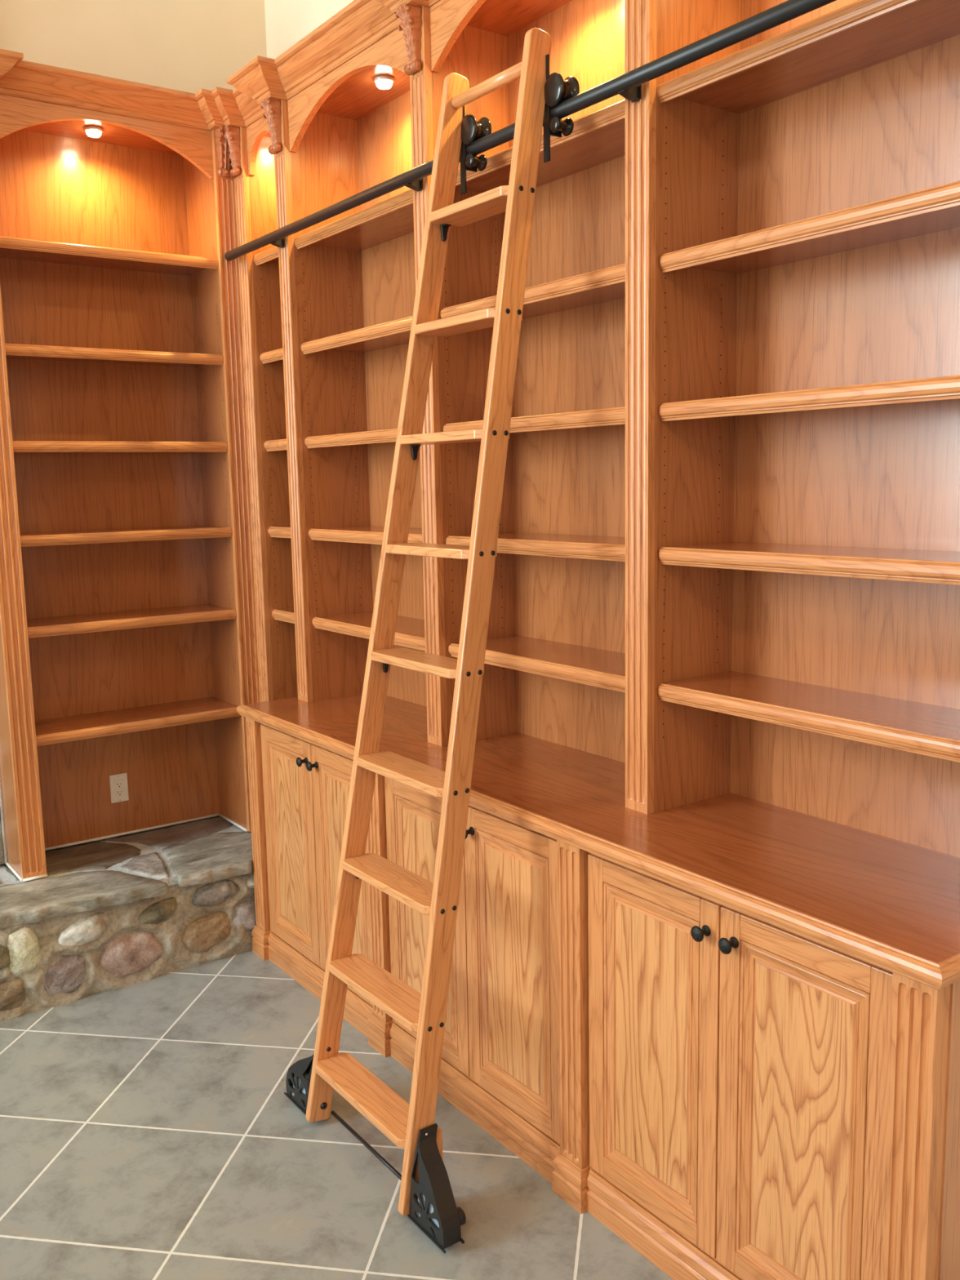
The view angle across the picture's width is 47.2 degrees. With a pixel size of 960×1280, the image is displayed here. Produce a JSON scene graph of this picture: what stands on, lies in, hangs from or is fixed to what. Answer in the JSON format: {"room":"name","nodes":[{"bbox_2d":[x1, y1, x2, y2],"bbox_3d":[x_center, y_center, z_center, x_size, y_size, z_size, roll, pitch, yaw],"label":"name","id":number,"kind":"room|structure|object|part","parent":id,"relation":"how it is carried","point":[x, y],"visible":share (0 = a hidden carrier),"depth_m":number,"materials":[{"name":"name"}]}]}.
{"room":"library","nodes":[
{"label":"library","id":0,"kind":"room"},
{"bbox_2d":[0,0,266,849],"bbox_3d":[-2.877,-0.833,3.300,5.115,4.300,0.140,-7,10,-35],"label":"wall","id":1,"kind":"structure","parent":0,"point":[187,46],"depth_m":4.18,"materials":[{"name":"beige paint"}]},
{"bbox_2d":[264,0,354,58],"bbox_3d":[1.338,-0.688,1.735,0.100,4.300,7.330,-7,10,-35],"label":"wall","id":2,"kind":"structure","parent":0,"point":[287,22],"depth_m":4.27,"materials":[{"name":"beige paint"}]},
{"bbox_2d":[0,949,673,1279],"bbox_3d":[-0.655,1.728,0.607,5.115,0.080,7.530,-7,10,-35],"label":"floor","id":3,"kind":"structure","parent":0,"point":[149,1130],"depth_m":2.86,"materials":[{"name":"tile"}]},
{"bbox_2d":[0,816,256,1022],"bbox_3d":[-1.960,1.080,3.716,3.257,0.360,0.654,-7,10,-35],"label":"stone hearth","id":4,"kind":"object","parent":3,"relation":"on","point":[121,912],"visible":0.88,"depth_m":3.92,"materials":[{"name":"stone"}]},
{"bbox_2d":[0,816,4,864],"bbox_3d":[-2.623,-1.012,3.291,1.952,3.948,0.124,-7,10,-35],"label":"stone chimney","id":5,"kind":"object","parent":4,"relation":"on","point":[2,855],"visible":1,"depth_m":4.11,"materials":[{"name":"stone"}]},
{"bbox_2d":[0,48,259,882],"bbox_3d":[-1.372,-0.560,4.047,1.034,2.772,0.443,-7,10,-35],"label":"bookcase","id":6,"kind":"object","parent":4,"relation":"on","point":[128,645],"visible":0.96,"depth_m":4.20,"materials":[{"name":"brown wood"}]},
{"bbox_3d":[-1.745,-0.486,3.871,0.019,2.682,0.282,-7,10,-35],"label":"panel","id":7,"kind":"part","parent":6,"relation":"part of","materials":[{"name":"brown wood"}]},
{"bbox_2d":[84,125,102,137],"bbox_3d":[-1.385,-1.819,3.941,0.064,0.029,0.064,-7,10,-35],"label":"puck light","id":8,"kind":"object","parent":6,"relation":"attached to","point":[95,131],"visible":1,"depth_m":3.92,"materials":[{"name":"beige glass"}]},
{"bbox_3d":[-1.385,-1.815,3.942,0.052,0.022,0.052,-7,10,-35],"label":"bulb","id":9,"kind":"part","parent":8,"relation":"part of","materials":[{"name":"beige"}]},
{"bbox_3d":[-1.383,-1.389,4.012,0.786,0.038,0.287,-7,10,-35],"label":"fixed shelf","id":10,"kind":"part","parent":6,"relation":"part of","materials":[{"name":"brown wood"}]},
{"bbox_3d":[-1.381,-1.879,3.798,0.995,0.090,0.332,-7,10,-35],"label":"crown moulding","id":11,"kind":"part","parent":6,"relation":"part of","materials":[{"name":"brown wood"}]},
{"bbox_3d":[-1.376,-1.040,4.063,0.784,0.038,0.287,-7,10,-35],"label":"shelf","id":12,"kind":"part","parent":6,"relation":"part of","materials":[{"name":"brown wood"}]},
{"bbox_2d":[109,773,128,803],"bbox_3d":[-1.444,0.593,4.400,0.070,0.114,0.008,-7,10,-35],"label":"electrical outlet","id":13,"kind":"object","parent":6,"relation":"attached to","point":[118,782],"visible":1,"depth_m":4.40,"materials":[{"name":"beige plastic"}]},
{"bbox_2d":[114,779,124,796],"bbox_3d":[-1.443,0.593,4.399,0.034,0.068,0.005,-7,10,-35],"label":"receptacle","id":14,"kind":"object","parent":13,"relation":"attached to","point":[118,784],"depth_m":4.40,"materials":[{"name":"beige plastic"}]},
{"bbox_3d":[-1.370,-0.718,4.110,0.784,0.038,0.287,-7,10,-35],"label":"shelf","id":15,"kind":"part","parent":6,"relation":"part of","materials":[{"name":"brown wood"}]},
{"bbox_3d":[-1.363,-0.395,4.156,0.784,0.038,0.287,-7,10,-35],"label":"shelf","id":16,"kind":"part","parent":6,"relation":"part of","materials":[{"name":"brown wood"}]},
{"bbox_3d":[-1.357,-0.077,4.203,0.784,0.038,0.287,-7,10,-35],"label":"shelf","id":17,"kind":"part","parent":6,"relation":"part of","materials":[{"name":"brown wood"}]},
{"bbox_3d":[-1.350,0.309,4.259,0.786,0.038,0.287,-7,10,-35],"label":"fixed shelf","id":18,"kind":"part","parent":6,"relation":"part of","materials":[{"name":"brown wood"}]},
{"bbox_3d":[-1.041,-0.572,4.370,0.019,2.682,0.282,-7,10,-35],"label":"panel","id":19,"kind":"part","parent":6,"relation":"part of","materials":[{"name":"brown wood"}]},
{"bbox_2d":[245,717,373,1037],"bbox_3d":[-0.409,0.749,3.878,0.504,0.909,0.886,-7,10,-35],"label":"base cabinet","id":20,"kind":"object","parent":3,"relation":"on","point":[299,788],"visible":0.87,"depth_m":3.82,"materials":[{"name":"brown wood"}]},
{"bbox_3d":[-0.668,0.712,3.868,0.009,0.679,0.291,-7,10,-35],"label":"panel moulding","id":21,"kind":"part","parent":20,"relation":"part of","materials":[{"name":"brown wood"}]},
{"bbox_3d":[-0.663,0.711,3.871,0.020,0.781,0.393,-7,10,-35],"label":"door","id":22,"kind":"part","parent":20,"relation":"part of","materials":[{"name":"brown wood"}]},
{"bbox_3d":[-0.664,0.712,3.871,0.005,0.603,0.215,-7,10,-35],"label":"raised panel","id":23,"kind":"part","parent":20,"relation":"part of","materials":[{"name":"brown wood"}]},
{"bbox_3d":[-0.596,0.406,3.676,0.036,0.033,0.033,-7,10,-35],"label":"knob","id":24,"kind":"part","parent":20,"relation":"part of","materials":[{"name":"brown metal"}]},
{"bbox_3d":[-0.555,0.334,3.661,0.016,0.020,0.792,-7,10,-35],"label":"rail","id":25,"kind":"part","parent":20,"relation":"part of","materials":[{"name":"brown wood"}]},
{"bbox_3d":[-0.552,0.414,3.616,0.036,0.033,0.033,-7,10,-35],"label":"knob","id":26,"kind":"part","parent":20,"relation":"part of","materials":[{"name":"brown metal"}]},
{"bbox_3d":[-0.557,1.175,3.770,0.014,0.104,0.766,-7,10,-35],"label":"moulding","id":27,"kind":"part","parent":20,"relation":"part of","materials":[{"name":"brown wood"}]},
{"bbox_3d":[-0.540,1.140,3.777,0.018,0.048,0.792,-7,10,-35],"label":"rail","id":28,"kind":"part","parent":20,"relation":"part of","materials":[{"name":"brown wood"}]},
{"bbox_3d":[-0.434,0.753,3.555,0.020,0.781,0.385,-7,10,-35],"label":"door","id":29,"kind":"part","parent":20,"relation":"part of","materials":[{"name":"brown wood"}]},
{"bbox_3d":[-0.438,0.753,3.551,0.009,0.679,0.283,-7,10,-35],"label":"panel moulding","id":30,"kind":"part","parent":20,"relation":"part of","materials":[{"name":"brown wood"}]},
{"bbox_3d":[-0.434,0.753,3.554,0.005,0.603,0.207,-7,10,-35],"label":"raised panel","id":31,"kind":"part","parent":20,"relation":"part of","materials":[{"name":"brown wood"}]},
{"bbox_2d":[284,27,579,1253],"bbox_3d":[-0.131,-0.038,2.777,0.559,2.771,0.826,-7,10,-35],"label":"library ladder","id":32,"kind":"object","parent":3,"relation":"on","point":[425,1189],"visible":0.98,"depth_m":2.67,"materials":[{"name":"brown wood"}]},
{"bbox_3d":[-0.272,1.329,2.849,0.010,0.010,0.462,5,3,-36],"label":"tie rod","id":33,"kind":"part","parent":32,"relation":"part of","materials":[{"name":"black metal"}]},
{"bbox_3d":[-0.053,1.346,2.562,0.027,0.040,0.040,-7,10,-35],"label":"brake knob","id":34,"kind":"part","parent":32,"relation":"part of","materials":[{"name":"black metal"}]},
{"bbox_2d":[367,773,559,1182],"bbox_3d":[0.111,0.843,3.161,0.504,0.909,0.924,-7,10,-35],"label":"base cabinet","id":35,"kind":"object","parent":3,"relation":"on","point":[500,1066],"visible":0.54,"depth_m":2.92,"materials":[{"name":"brown wood"}]},
{"bbox_3d":[-0.154,0.805,3.160,0.009,0.679,0.306,-7,10,-35],"label":"panel moulding","id":36,"kind":"part","parent":35,"relation":"part of","materials":[{"name":"brown wood"}]},
{"bbox_3d":[-0.150,0.804,3.163,0.020,0.781,0.408,-7,10,-35],"label":"door","id":37,"kind":"part","parent":35,"relation":"part of","materials":[{"name":"brown wood"}]},
{"bbox_3d":[-0.151,0.804,3.163,0.005,0.603,0.230,-7,10,-35],"label":"raised panel","id":38,"kind":"part","parent":35,"relation":"part of","materials":[{"name":"brown wood"}]},
{"bbox_3d":[-0.035,0.508,2.902,0.036,0.033,0.033,-7,10,-35],"label":"knob","id":39,"kind":"part","parent":35,"relation":"part of","materials":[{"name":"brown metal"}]},
{"bbox_3d":[-0.037,1.268,3.052,0.014,0.104,0.804,-7,10,-35],"label":"moulding","id":40,"kind":"part","parent":35,"relation":"part of","materials":[{"name":"brown wood"}]},
{"bbox_3d":[-0.021,1.234,3.060,0.018,0.048,0.830,-7,10,-35],"label":"rail","id":41,"kind":"part","parent":35,"relation":"part of","materials":[{"name":"brown wood"}]},
{"bbox_3d":[0.090,0.848,2.831,0.020,0.781,0.408,-7,10,-35],"label":"door","id":42,"kind":"part","parent":35,"relation":"part of","materials":[{"name":"brown wood"}]},
{"bbox_3d":[-0.035,0.428,2.943,0.016,0.020,0.830,-7,10,-35],"label":"rail","id":43,"kind":"part","parent":35,"relation":"part of","materials":[{"name":"brown wood"}]},
{"bbox_3d":[0.086,0.848,2.828,0.009,0.679,0.306,-7,10,-35],"label":"panel moulding","id":44,"kind":"part","parent":35,"relation":"part of","materials":[{"name":"brown wood"}]},
{"bbox_3d":[0.090,0.848,2.831,0.005,0.603,0.230,-7,10,-35],"label":"raised panel","id":45,"kind":"part","parent":35,"relation":"part of","materials":[{"name":"brown wood"}]},
{"bbox_2d":[236,694,959,989],"bbox_3d":[0.132,0.379,3.047,0.509,0.041,2.805,-7,10,-35],"label":"countertop","id":46,"kind":"structure","parent":35,"relation":"on","point":[891,904],"depth_m":2.40,"materials":[{"name":"brown wood"}]},
{"bbox_2d":[211,86,297,702],"bbox_3d":[-0.719,-0.592,4.173,0.426,2.770,0.364,-7,10,-35],"label":"bookcase","id":47,"kind":"object","parent":46,"relation":"on","point":[246,129],"visible":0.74,"depth_m":4.18,"materials":[{"name":"brown wood"}]},
{"bbox_3d":[-0.853,-1.903,3.891,0.145,0.090,0.301,-7,10,-35],"label":"crown moulding","id":48,"kind":"part","parent":47,"relation":"part of","materials":[{"name":"brown wood"}]},
{"bbox_3d":[-0.660,-1.416,4.066,0.266,0.040,0.261,-7,10,-35],"label":"fixed shelf","id":49,"kind":"part","parent":47,"relation":"part of","materials":[{"name":"brown wood"}]},
{"bbox_3d":[-0.651,-1.062,4.119,0.261,0.040,0.258,-7,10,-35],"label":"shelf","id":50,"kind":"part","parent":47,"relation":"part of","materials":[{"name":"brown wood"}]},
{"bbox_3d":[-0.725,-0.568,4.304,0.266,2.684,0.019,-7,10,-35],"label":"panel","id":51,"kind":"part","parent":47,"relation":"part of","materials":[{"name":"brown wood"}]},
{"bbox_3d":[-0.645,-0.739,4.166,0.261,0.040,0.258,-7,10,-35],"label":"shelf","id":52,"kind":"part","parent":47,"relation":"part of","materials":[{"name":"brown wood"}]},
{"bbox_3d":[-0.639,-0.417,4.213,0.261,0.040,0.258,-7,10,-35],"label":"shelf","id":53,"kind":"part","parent":47,"relation":"part of","materials":[{"name":"brown wood"}]},
{"bbox_3d":[-0.633,-0.098,4.259,0.261,0.040,0.258,-7,10,-35],"label":"shelf","id":54,"kind":"part","parent":47,"relation":"part of","materials":[{"name":"brown wood"}]},
{"bbox_2d":[226,0,426,706],"bbox_3d":[-0.390,-0.824,3.669,0.426,2.180,0.994,-7,10,-35],"label":"bookcase","id":55,"kind":"object","parent":46,"relation":"on","point":[347,278],"visible":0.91,"depth_m":3.88,"materials":[{"name":"brown wood"}]},
{"bbox_3d":[-0.530,-1.845,3.446,0.145,0.090,0.973,-7,10,-35],"label":"crown moulding","id":56,"kind":"part","parent":55,"relation":"part of","materials":[{"name":"brown wood"}]},
{"bbox_3d":[-0.532,-0.824,3.987,0.266,2.094,0.019,-7,10,-35],"label":"panel","id":57,"kind":"part","parent":55,"relation":"part of","materials":[{"name":"brown wood"}]},
{"bbox_3d":[-0.287,-0.674,3.671,0.261,0.040,0.805,-7,10,-35],"label":"shelf","id":58,"kind":"part","parent":55,"relation":"part of","materials":[{"name":"brown wood"}]},
{"bbox_3d":[-0.302,-1.351,3.572,0.266,0.040,0.808,-7,10,-35],"label":"fixed shelf","id":59,"kind":"part","parent":55,"relation":"part of","materials":[{"name":"brown wood"}]},
{"bbox_3d":[-0.293,-0.997,3.625,0.261,0.040,0.805,-7,10,-35],"label":"shelf","id":60,"kind":"part","parent":55,"relation":"part of","materials":[{"name":"brown wood"}]},
{"bbox_3d":[-0.280,-0.352,3.718,0.261,0.040,0.805,-7,10,-35],"label":"shelf","id":61,"kind":"part","parent":55,"relation":"part of","materials":[{"name":"brown wood"}]},
{"bbox_3d":[-0.274,-0.034,3.764,0.261,0.040,0.805,-7,10,-35],"label":"shelf","id":62,"kind":"part","parent":55,"relation":"part of","materials":[{"name":"brown wood"}]},
{"bbox_2d":[373,75,394,89],"bbox_3d":[-0.306,-1.778,3.511,0.064,0.029,0.064,-7,10,-35],"label":"puck light","id":63,"kind":"object","parent":55,"relation":"attached to","point":[383,82],"visible":1,"depth_m":3.49,"materials":[{"name":"beige glass"}]},
{"bbox_3d":[-0.306,-1.774,3.512,0.052,0.022,0.052,-7,10,-35],"label":"bulb","id":64,"kind":"part","parent":63,"relation":"part of","materials":[{"name":"beige glass"}]},
{"bbox_3d":[-0.178,-0.794,3.735,0.012,2.094,0.810,-7,10,-35],"label":"panel","id":65,"kind":"part","parent":55,"relation":"part of","materials":[{"name":"brown wood"}]},
{"bbox_2d":[375,0,625,762],"bbox_3d":[0.127,-0.730,2.956,0.426,2.180,0.989,-7,10,-35],"label":"bookcase","id":66,"kind":"object","parent":46,"relation":"on","point":[554,663],"visible":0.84,"depth_m":3.14,"materials":[{"name":"brown wood"}]},
{"bbox_3d":[-0.014,-1.751,2.733,0.145,0.090,0.968,-7,10,-35],"label":"crown moulding","id":67,"kind":"part","parent":66,"relation":"part of","materials":[{"name":"brown wood"}]},
{"bbox_3d":[-0.015,-0.730,3.274,0.266,2.094,0.019,-7,10,-35],"label":"panel","id":68,"kind":"part","parent":66,"relation":"part of","materials":[{"name":"brown wood"}]},
{"bbox_3d":[0.223,-0.904,2.912,0.261,0.040,0.802,-7,10,-35],"label":"shelf","id":69,"kind":"part","parent":66,"relation":"part of","materials":[{"name":"brown wood"}]},
{"bbox_3d":[0.230,-0.581,2.959,0.261,0.040,0.802,-7,10,-35],"label":"shelf","id":70,"kind":"part","parent":66,"relation":"part of","materials":[{"name":"brown wood"}]},
{"bbox_3d":[0.236,-0.259,3.006,0.261,0.040,0.802,-7,10,-35],"label":"shelf","id":71,"kind":"part","parent":66,"relation":"part of","materials":[{"name":"brown wood"}]},
{"bbox_3d":[0.242,0.060,3.052,0.261,0.040,0.802,-7,10,-35],"label":"shelf","id":72,"kind":"part","parent":66,"relation":"part of","materials":[{"name":"brown wood"}]},
{"bbox_3d":[0.214,-1.258,2.860,0.266,0.040,0.805,-7,10,-35],"label":"fixed shelf","id":73,"kind":"part","parent":66,"relation":"part of","materials":[{"name":"brown wood"}]},
{"bbox_3d":[0.338,-0.701,3.022,0.012,2.094,0.807,-7,10,-35],"label":"panel","id":74,"kind":"part","parent":66,"relation":"part of","materials":[{"name":"brown wood"}]},
{"bbox_2d":[625,0,959,857],"bbox_3d":[0.683,-0.630,2.189,0.426,2.180,1.128,-7,10,-35],"label":"bookcase","id":75,"kind":"object","parent":46,"relation":"on","point":[793,186],"visible":0.98,"depth_m":2.43,"materials":[{"name":"brown wood"}]},
{"bbox_2d":[224,0,836,261],"bbox_3d":[-0.039,-1.269,2.891,0.060,0.044,3.054,-7,10,-35],"label":"ladder rail","id":76,"kind":"object","parent":75,"relation":"attached to","point":[628,85],"visible":0.94,"depth_m":2.42,"materials":[{"name":"black metal"}]},
{"bbox_3d":[0.499,-0.637,2.564,0.266,2.094,0.019,-7,10,-35],"label":"panel","id":77,"kind":"part","parent":75,"relation":"part of","materials":[{"name":"brown wood"}]},
{"bbox_3d":[0.726,-1.165,2.153,0.266,0.040,0.798,-7,10,-35],"label":"fixed shelf","id":78,"kind":"part","parent":75,"relation":"part of","materials":[{"name":"brown wood"}]},
{"bbox_3d":[0.754,0.152,2.346,0.261,0.040,0.795,-7,10,-35],"label":"shelf","id":79,"kind":"part","parent":75,"relation":"part of","materials":[{"name":"brown wood"}]},
{"bbox_3d":[0.742,-0.489,2.253,0.261,0.040,0.795,-7,10,-35],"label":"shelf","id":80,"kind":"part","parent":75,"relation":"part of","materials":[{"name":"brown wood"}]},
{"bbox_3d":[0.748,-0.166,2.299,0.261,0.040,0.795,-7,10,-35],"label":"shelf","id":81,"kind":"part","parent":75,"relation":"part of","materials":[{"name":"brown wood"}]},
{"bbox_3d":[0.735,-0.811,2.206,0.261,0.040,0.795,-7,10,-35],"label":"shelf","id":82,"kind":"part","parent":75,"relation":"part of","materials":[{"name":"brown wood"}]},
{"bbox_3d":[0.850,-0.608,2.316,0.012,2.094,0.800,-7,10,-35],"label":"panel","id":83,"kind":"part","parent":75,"relation":"part of","materials":[{"name":"brown wood"}]},
{"bbox_2d":[551,840,959,1279],"bbox_3d":[0.665,0.943,2.396,0.504,0.909,1.005,-7,10,-35],"label":"base cabinet","id":84,"kind":"object","parent":3,"relation":"on","point":[743,1096],"visible":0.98,"depth_m":2.21,"materials":[{"name":"brown wood"}]},
{"bbox_3d":[0.375,0.900,2.429,0.009,0.679,0.296,-7,10,-35],"label":"panel moulding","id":85,"kind":"part","parent":84,"relation":"part of","materials":[{"name":"brown wood"}]},
{"bbox_3d":[0.379,0.900,2.432,0.005,0.603,0.221,-7,10,-35],"label":"raised panel","id":86,"kind":"part","parent":84,"relation":"part of","materials":[{"name":"brown wood"}]},
{"bbox_3d":[0.380,0.900,2.432,0.020,0.781,0.398,-7,10,-35],"label":"door","id":87,"kind":"part","parent":84,"relation":"part of","materials":[{"name":"brown wood"}]},
{"bbox_3d":[0.490,1.363,2.326,0.014,0.104,0.785,-7,10,-35],"label":"moulding","id":88,"kind":"part","parent":84,"relation":"part of","materials":[{"name":"brown wood"}]},
{"bbox_3d":[0.506,1.329,2.333,0.018,0.048,0.811,-7,10,-35],"label":"rail","id":89,"kind":"part","parent":84,"relation":"part of","materials":[{"name":"brown wood"}]},
{"bbox_3d":[0.449,0.595,2.235,0.036,0.033,0.033,-7,10,-35],"label":"knob","id":90,"kind":"part","parent":84,"relation":"part of","materials":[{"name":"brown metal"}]},
{"bbox_3d":[0.492,0.603,2.175,0.036,0.033,0.033,-7,10,-35],"label":"knob","id":91,"kind":"part","parent":84,"relation":"part of","materials":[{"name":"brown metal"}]},
{"bbox_3d":[0.491,0.523,2.217,0.016,0.020,0.811,-7,10,-35],"label":"rail","id":92,"kind":"part","parent":84,"relation":"part of","materials":[{"name":"brown wood"}]},
{"bbox_3d":[0.614,0.942,2.108,0.005,0.603,0.221,-7,10,-35],"label":"raised panel","id":93,"kind":"part","parent":84,"relation":"part of","materials":[{"name":"brown wood"}]},
{"bbox_3d":[0.610,0.943,2.105,0.009,0.679,0.296,-7,10,-35],"label":"panel moulding","id":94,"kind":"part","parent":84,"relation":"part of","materials":[{"name":"brown wood"}]},
{"bbox_3d":[0.614,0.942,2.108,0.020,0.781,0.398,-7,10,-35],"label":"door","id":95,"kind":"part","parent":84,"relation":"part of","materials":[{"name":"brown wood"}]},
{"bbox_3d":[0.974,0.992,2.019,0.447,0.909,0.005,-7,10,-35],"label":"panel","id":96,"kind":"part","parent":84,"relation":"part of","materials":[{"name":"brown wood"}]}
]}

